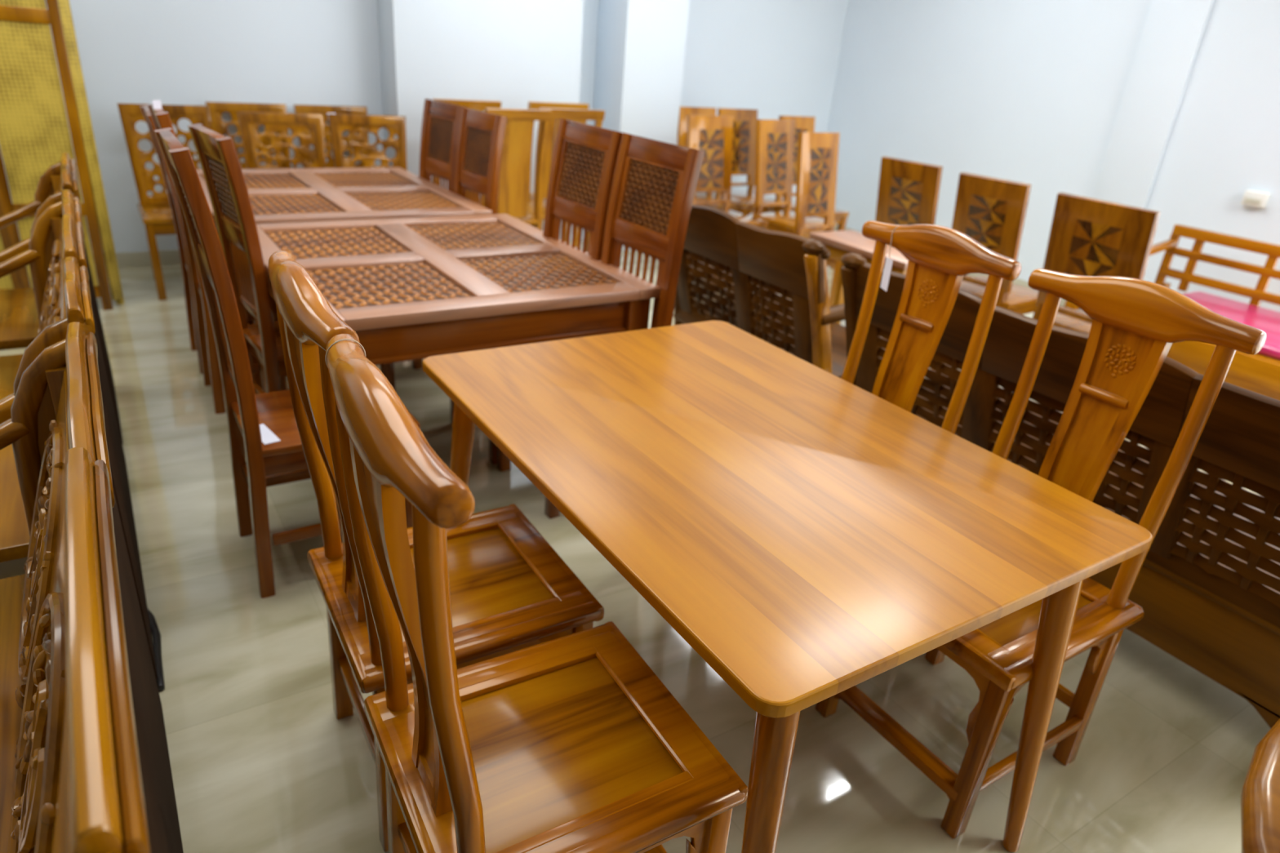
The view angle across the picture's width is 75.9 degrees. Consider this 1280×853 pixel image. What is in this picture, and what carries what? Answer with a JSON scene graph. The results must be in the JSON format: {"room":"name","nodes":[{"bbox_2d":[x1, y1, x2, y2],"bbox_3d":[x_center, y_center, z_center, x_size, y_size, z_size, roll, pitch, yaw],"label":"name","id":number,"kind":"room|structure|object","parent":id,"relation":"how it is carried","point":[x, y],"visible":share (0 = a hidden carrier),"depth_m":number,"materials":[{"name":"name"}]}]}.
{"room":"store","nodes":[
{"label":"store","id":0,"kind":"room"},
{"bbox_2d":[0,0,848,253],"bbox_3d":[-1.987,-2.552,5.037,9.450,3.050,0.525,-11,29,-31],"label":"wall","id":1,"kind":"structure","parent":0,"point":[774,58],"depth_m":5.28,"materials":[{"name":"white paint"}]},
{"bbox_2d":[26,240,571,271],"bbox_3d":[-2.043,-1.173,5.581,9.050,0.090,0.342,-11,29,-31],"label":"baseboard","id":2,"kind":"structure","parent":1,"relation":"attached to","point":[135,259],"depth_m":5.11,"materials":[{"name":"beige tile"}]},
{"bbox_2d":[592,0,689,251],"bbox_3d":[0.009,-2.874,6.089,0.520,3.050,0.420,-11,29,-31],"label":"column","id":3,"kind":"structure","parent":1,"relation":"attached to","point":[641,44],"depth_m":6.01,"materials":[{"name":"white paint"}]},
{"bbox_2d":[0,240,1271,852],"bbox_3d":[0.333,0.684,2.268,9.450,0.100,9.700,-11,29,-31],"label":"floor","id":4,"kind":"structure","parent":0,"point":[262,760],"depth_m":2.08,"materials":[{"name":"beige tile"}]},
{"bbox_2d":[0,151,123,444],"bbox_3d":[-2.284,-0.438,2.913,0.636,0.980,0.668,-11,29,-31],"label":"carved armchair","id":5,"kind":"object","parent":4,"relation":"on","point":[19,317],"visible":0.38,"depth_m":2.95,"materials":[{"name":"brown wood"}]},
{"bbox_2d":[0,0,124,310],"bbox_3d":[-3.092,-1.534,3.790,0.930,2.107,0.151,-11,29,-31],"label":"folding screen","id":6,"kind":"object","parent":4,"relation":"on","point":[34,130],"visible":0.62,"depth_m":3.93,"materials":[{"name":"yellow wood"}]},
{"bbox_2d":[0,189,157,679],"bbox_3d":[-1.709,-0.012,2.104,0.636,0.982,1.268,-11,29,-31],"label":"chair","id":7,"kind":"object","parent":4,"relation":"on","point":[55,256],"visible":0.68,"depth_m":2.00,"materials":[{"name":"brown wood"}]},
{"bbox_2d":[0,321,183,852],"bbox_3d":[-0.882,0.590,0.937,0.636,1.007,1.683,-11,29,-31],"label":"chair","id":8,"kind":"object","parent":4,"relation":"on","point":[85,764],"visible":1,"depth_m":1.00,"materials":[{"name":"brown wood"}]},
{"bbox_2d":[147,608,164,691],"bbox_3d":[-1.272,0.543,2.135,0.042,0.018,0.442,-14,31,-34],"label":"cable","id":9,"kind":"object","parent":4,"relation":"on","point":[157,642],"visible":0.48,"depth_m":2.08,"materials":[{"name":"black rubber"}]},
{"bbox_2d":[116,102,211,300],"bbox_3d":[-2.588,-1.275,4.646,0.453,0.984,0.500,-11,29,-31],"label":"chair","id":10,"kind":"object","parent":4,"relation":"on","point":[155,211],"visible":0.37,"depth_m":4.61,"materials":[{"name":"brown wood"}]},
{"bbox_2d":[140,105,202,373],"bbox_3d":[-1.847,-0.839,3.707,0.517,1.102,0.364,-11,29,-31],"label":"chair","id":11,"kind":"object","parent":4,"relation":"on","point":[185,268],"visible":0.27,"depth_m":3.62,"materials":[{"name":"red wood"}]},
{"bbox_2d":[147,103,258,413],"bbox_3d":[-1.595,-0.677,3.344,0.517,1.154,0.364,-11,29,-31],"label":"chair","id":12,"kind":"object","parent":4,"relation":"on","point":[211,374],"visible":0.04,"depth_m":3.30,"materials":[{"name":"red wood"}]},
{"bbox_2d":[152,100,161,109],"bbox_3d":[-1.740,-1.161,2.959,0.028,0.030,0.001,-19,34,-41],"label":"price tag","id":13,"kind":"object","parent":12,"relation":"on","point":[157,104],"visible":1,"depth_m":2.96,"materials":[{"name":"paper"}]},
{"bbox_2d":[204,101,290,168],"bbox_3d":[-2.329,-1.452,5.071,0.453,0.984,0.500,-11,29,-31],"label":"chair","id":14,"kind":"object","parent":4,"relation":"on","point":[219,125],"visible":0.3,"depth_m":5.05,"materials":[{"name":"brown wood"}]},
{"bbox_2d":[237,111,326,168],"bbox_3d":[-1.962,-1.254,4.715,0.453,0.984,0.500,-11,29,-31],"label":"chair","id":15,"kind":"object","parent":4,"relation":"on","point":[296,123],"visible":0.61,"depth_m":4.72,"materials":[{"name":"brown wood"}]},
{"bbox_2d":[154,127,420,598],"bbox_3d":[-0.947,-0.173,2.314,0.528,1.214,0.394,-11,29,-31],"label":"chair","id":16,"kind":"object","parent":4,"relation":"on","point":[283,461],"visible":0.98,"depth_m":2.20,"materials":[{"name":"red wood"}]},
{"bbox_2d":[259,423,280,444],"bbox_3d":[-1.021,0.020,2.230,0.042,0.001,0.125,-18,33,-39],"label":"price tag","id":17,"kind":"object","parent":16,"relation":"on","point":[268,437],"visible":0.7,"depth_m":2.22,"materials":[{"name":"paper"}]},
{"bbox_2d":[187,123,395,394],"bbox_3d":[-1.192,-0.445,2.921,0.517,1.154,0.364,-16,32,-37],"label":"chair","id":18,"kind":"object","parent":4,"relation":"on","point":[225,183],"visible":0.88,"depth_m":2.68,"materials":[{"name":"red wood"}]},
{"bbox_2d":[293,104,368,168],"bbox_3d":[-1.903,-1.536,5.329,0.453,0.984,0.500,-12,30,-32],"label":"chair","id":19,"kind":"object","parent":4,"relation":"on","point":[299,108],"visible":0.16,"depth_m":5.34,"materials":[{"name":"brown wood"}]},
{"bbox_2d":[195,167,492,387],"bbox_3d":[-1.512,-0.782,4.049,1.126,0.760,1.244,-12,30,-32],"label":"table","id":20,"kind":"object","parent":4,"relation":"on","point":[277,195],"visible":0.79,"depth_m":3.81,"materials":[{"name":"red wood"}]},
{"bbox_2d":[327,113,407,170],"bbox_3d":[-1.562,-1.339,4.968,0.453,0.984,0.500,-10,29,-29],"label":"chair","id":21,"kind":"object","parent":4,"relation":"on","point":[338,123],"visible":0.49,"depth_m":4.97,"materials":[{"name":"brown wood"}]},
{"bbox_2d":[268,250,604,852],"bbox_3d":[-0.399,0.220,1.665,0.516,1.136,0.476,-11,29,-30],"label":"dining chair","id":22,"kind":"object","parent":4,"relation":"on","point":[511,591],"visible":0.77,"depth_m":1.62,"materials":[{"name":"brown wood"}]},
{"bbox_2d":[418,98,467,191],"bbox_3d":[-1.203,-1.065,4.245,0.517,1.154,0.364,-18,33,-39],"label":"chair","id":23,"kind":"object","parent":4,"relation":"on","point":[440,121],"visible":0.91,"depth_m":4.22,"materials":[{"name":"red wood"}]},
{"bbox_2d":[252,213,660,542],"bbox_3d":[-0.764,-0.274,3.099,1.126,0.760,1.244,-12,30,-31],"label":"table","id":24,"kind":"object","parent":4,"relation":"on","point":[411,288],"visible":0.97,"depth_m":2.73,"materials":[{"name":"red wood"}]},
{"bbox_2d":[411,106,506,369],"bbox_3d":[-0.961,-0.909,3.956,0.517,1.154,0.364,-16,32,-38],"label":"chair","id":25,"kind":"object","parent":4,"relation":"on","point":[481,135],"visible":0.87,"depth_m":3.91,"materials":[{"name":"red wood"}]},
{"bbox_2d":[432,97,501,204],"bbox_3d":[-1.229,-1.605,5.456,0.430,1.103,0.523,-11,29,-31],"label":"chair","id":26,"kind":"object","parent":4,"relation":"on","point":[476,104],"visible":0.05,"depth_m":5.08,"materials":[{"name":"brown wood"}]},
{"bbox_2d":[482,107,552,231],"bbox_3d":[-0.885,-1.423,5.129,0.430,1.103,0.523,-15,31,-36],"label":"chair","id":27,"kind":"object","parent":4,"relation":"on","point":[515,157],"visible":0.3,"depth_m":4.91,"materials":[{"name":"brown wood"}]},
{"bbox_2d":[449,117,622,464],"bbox_3d":[-0.426,-0.525,3.161,0.528,1.214,0.424,-12,30,-32],"label":"chair","id":28,"kind":"object","parent":4,"relation":"on","point":[585,156],"visible":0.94,"depth_m":3.10,"materials":[{"name":"red wood"}]},
{"bbox_2d":[325,333,748,852],"bbox_3d":[-0.153,0.416,1.290,0.516,1.136,0.476,-10,29,-29],"label":"dining chair","id":29,"kind":"object","parent":4,"relation":"on","point":[572,743],"visible":1,"depth_m":1.25,"materials":[{"name":"brown wood"}]},
{"bbox_2d":[324,338,365,367],"bbox_3d":[-0.401,-0.094,1.118,0.054,0.054,0.002,-11,29,-31],"label":"loop","id":30,"kind":"object","parent":29,"relation":"on","point":[342,339],"visible":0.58,"depth_m":1.11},
{"bbox_2d":[527,101,589,247],"bbox_3d":[-0.705,-1.739,5.838,0.430,1.103,0.523,-11,29,-31],"label":"chair","id":31,"kind":"object","parent":4,"relation":"on","point":[531,104],"visible":0.06,"depth_m":5.53,"materials":[{"name":"brown wood"}]},
{"bbox_2d":[527,106,604,252],"bbox_3d":[-0.573,-1.545,5.447,0.430,1.103,0.523,-10,29,-28],"label":"chair","id":32,"kind":"object","parent":4,"relation":"on","point":[579,115],"visible":0.06,"depth_m":5.08,"materials":[{"name":"brown wood"}]},
{"bbox_2d":[497,132,704,519],"bbox_3d":[-0.175,-0.355,2.842,0.528,1.214,0.424,-12,30,-32],"label":"chair","id":33,"kind":"object","parent":4,"relation":"on","point":[655,182],"visible":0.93,"depth_m":2.76,"materials":[{"name":"red wood"}]},
{"bbox_2d":[677,106,747,262],"bbox_3d":[0.533,-1.887,6.399,0.420,1.086,0.527,-11,29,-31],"label":"chair","id":34,"kind":"object","parent":4,"relation":"on","point":[736,205],"visible":0.2,"depth_m":6.33,"materials":[{"name":"brown wood"}]},
{"bbox_2d":[686,115,768,284],"bbox_3d":[0.584,-1.566,5.723,0.420,1.086,0.527,-12,30,-32],"label":"chair","id":35,"kind":"object","parent":4,"relation":"on","point":[713,135],"visible":0.44,"depth_m":5.75,"materials":[{"name":"brown wood"}]},
{"bbox_2d":[715,107,782,215],"bbox_3d":[0.875,-1.954,6.606,0.420,1.086,0.527,-11,29,-31],"label":"chair","id":36,"kind":"object","parent":4,"relation":"on","point":[744,120],"visible":0.46,"depth_m":6.65,"materials":[{"name":"brown wood"}]},
{"bbox_2d":[672,204,885,377],"bbox_3d":[0.615,-0.465,3.557,0.762,0.929,1.026,-11,29,-31],"label":"sofa","id":37,"kind":"object","parent":4,"relation":"on","point":[762,264],"visible":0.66,"depth_m":3.21,"materials":[{"name":"brown wood"}]},
{"bbox_2d":[422,320,1152,852],"bbox_3d":[0.175,0.358,1.920,0.939,0.761,1.358,-11,29,-31],"label":"dining table","id":38,"kind":"object","parent":4,"relation":"on","point":[811,535],"visible":0.92,"depth_m":1.52,"materials":[{"name":"brown wood"}]},
{"bbox_2d":[751,119,835,266],"bbox_3d":[1.085,-1.595,5.877,0.420,1.086,0.527,-17,33,-39],"label":"chair","id":39,"kind":"object","parent":4,"relation":"on","point":[775,138],"visible":0.52,"depth_m":5.86,"materials":[{"name":"brown wood"}]},
{"bbox_2d":[770,115,848,269],"bbox_3d":[1.299,-1.798,6.349,0.420,1.086,0.527,-11,29,-31],"label":"chair","id":40,"kind":"object","parent":4,"relation":"on","point":[802,123],"visible":0.23,"depth_m":6.34,"materials":[{"name":"brown wood"}]},
{"bbox_2d":[787,132,840,306],"bbox_3d":[1.222,-1.242,5.146,0.420,1.086,0.527,-14,31,-35],"label":"chair","id":41,"kind":"object","parent":4,"relation":"on","point":[817,152],"visible":0.52,"depth_m":5.15,"materials":[{"name":"brown wood"}]},
{"bbox_2d":[808,230,908,338],"bbox_3d":[1.050,-0.489,3.901,0.280,0.750,0.590,-11,29,-31],"label":"side table","id":42,"kind":"object","parent":4,"relation":"on","point":[839,243],"visible":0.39,"depth_m":3.79,"materials":[{"name":"red wood"}]},
{"bbox_2d":[875,155,967,275],"bbox_3d":[1.616,-1.016,4.794,0.527,1.036,0.420,-15,32,-37],"label":"chair","id":43,"kind":"object","parent":4,"relation":"on","point":[908,191],"visible":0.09,"depth_m":4.49,"materials":[{"name":"brown wood"}]},
{"bbox_2d":[840,220,1021,434],"bbox_3d":[0.539,0.042,2.215,0.516,1.136,0.476,-11,29,-31],"label":"dining chair","id":44,"kind":"object","parent":4,"relation":"on","point":[939,257],"visible":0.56,"depth_m":2.16,"materials":[{"name":"brown wood"}]},
{"bbox_2d":[880,237,893,291],"bbox_3d":[0.670,-0.439,2.211,0.005,0.143,0.045,3,25,-4],"label":"price tag","id":45,"kind":"object","parent":44,"relation":"hanging from","point":[888,264],"visible":1,"depth_m":2.22,"materials":[{"name":"paper"}]},
{"bbox_2d":[951,172,1038,318],"bbox_3d":[1.889,-0.798,4.376,0.527,1.036,0.420,-15,31,-36],"label":"chair","id":46,"kind":"object","parent":4,"relation":"on","point":[991,211],"visible":0.4,"depth_m":4.11,"materials":[{"name":"brown wood"}]},
{"bbox_2d":[815,268,1266,839],"bbox_3d":[0.811,0.252,1.815,0.516,1.136,0.476,-11,29,-31],"label":"dining chair","id":47,"kind":"object","parent":4,"relation":"on","point":[1135,324],"visible":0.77,"depth_m":1.76,"materials":[{"name":"brown wood"}]},
{"bbox_2d":[840,253,1279,728],"bbox_3d":[1.397,0.116,2.457,0.762,0.929,1.726,-11,29,-31],"label":"sofa","id":48,"kind":"object","parent":4,"relation":"on","point":[1206,587],"visible":0.49,"depth_m":2.09,"materials":[{"name":"brown wood"}]},
{"bbox_2d":[1033,191,1160,333],"bbox_3d":[2.186,-0.545,3.890,0.527,1.036,0.446,-11,29,-31],"label":"chair","id":49,"kind":"object","parent":4,"relation":"on","point":[1088,236],"visible":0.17,"depth_m":3.63,"materials":[{"name":"brown wood"}]},
{"bbox_2d":[1064,223,1279,400],"bbox_3d":[3.298,-0.414,4.129,0.990,0.766,1.930,-11,29,-31],"label":"bench","id":50,"kind":"object","parent":4,"relation":"on","point":[1257,373],"visible":0.38,"depth_m":4.58,"materials":[{"name":"orange wood"}]},
{"bbox_2d":[1182,291,1279,359],"bbox_3d":[3.321,-0.411,4.054,0.830,0.055,1.500,-11,29,-31],"label":"mattress","id":51,"kind":"object","parent":50,"relation":"on","point":[1266,320],"visible":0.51,"depth_m":4.36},
{"bbox_2d":[1240,718,1279,852],"bbox_3d":[0.930,0.874,0.816,0.892,0.877,0.827,-11,29,-31],"label":"armchair","id":52,"kind":"object","parent":4,"relation":"on","point":[1260,792],"visible":1,"depth_m":0.82,"materials":[{"name":"brown wood"}]},
{"bbox_2d":[826,0,1279,311],"bbox_3d":[4.339,-1.510,3.956,0.235,3.050,9.300,-11,29,-31],"label":"wall","id":53,"kind":"structure","parent":0,"point":[1171,108],"depth_m":5.68,"materials":[{"name":"white paint"}]},
{"bbox_2d":[834,224,1066,306],"bbox_3d":[2.766,-1.173,6.455,0.047,0.090,4.150,-11,29,-31],"label":"baseboard","id":54,"kind":"structure","parent":53,"relation":"attached to","point":[1019,282],"depth_m":6.29,"materials":[{"name":"beige tile"}]},
{"bbox_2d":[1240,189,1271,208],"bbox_3d":[3.672,-1.359,4.897,0.049,0.085,0.125,-11,29,-31],"label":"wall switch","id":55,"kind":"object","parent":53,"relation":"attached to","point":[1251,197],"visible":1,"depth_m":4.88,"materials":[{"name":"plastic"}]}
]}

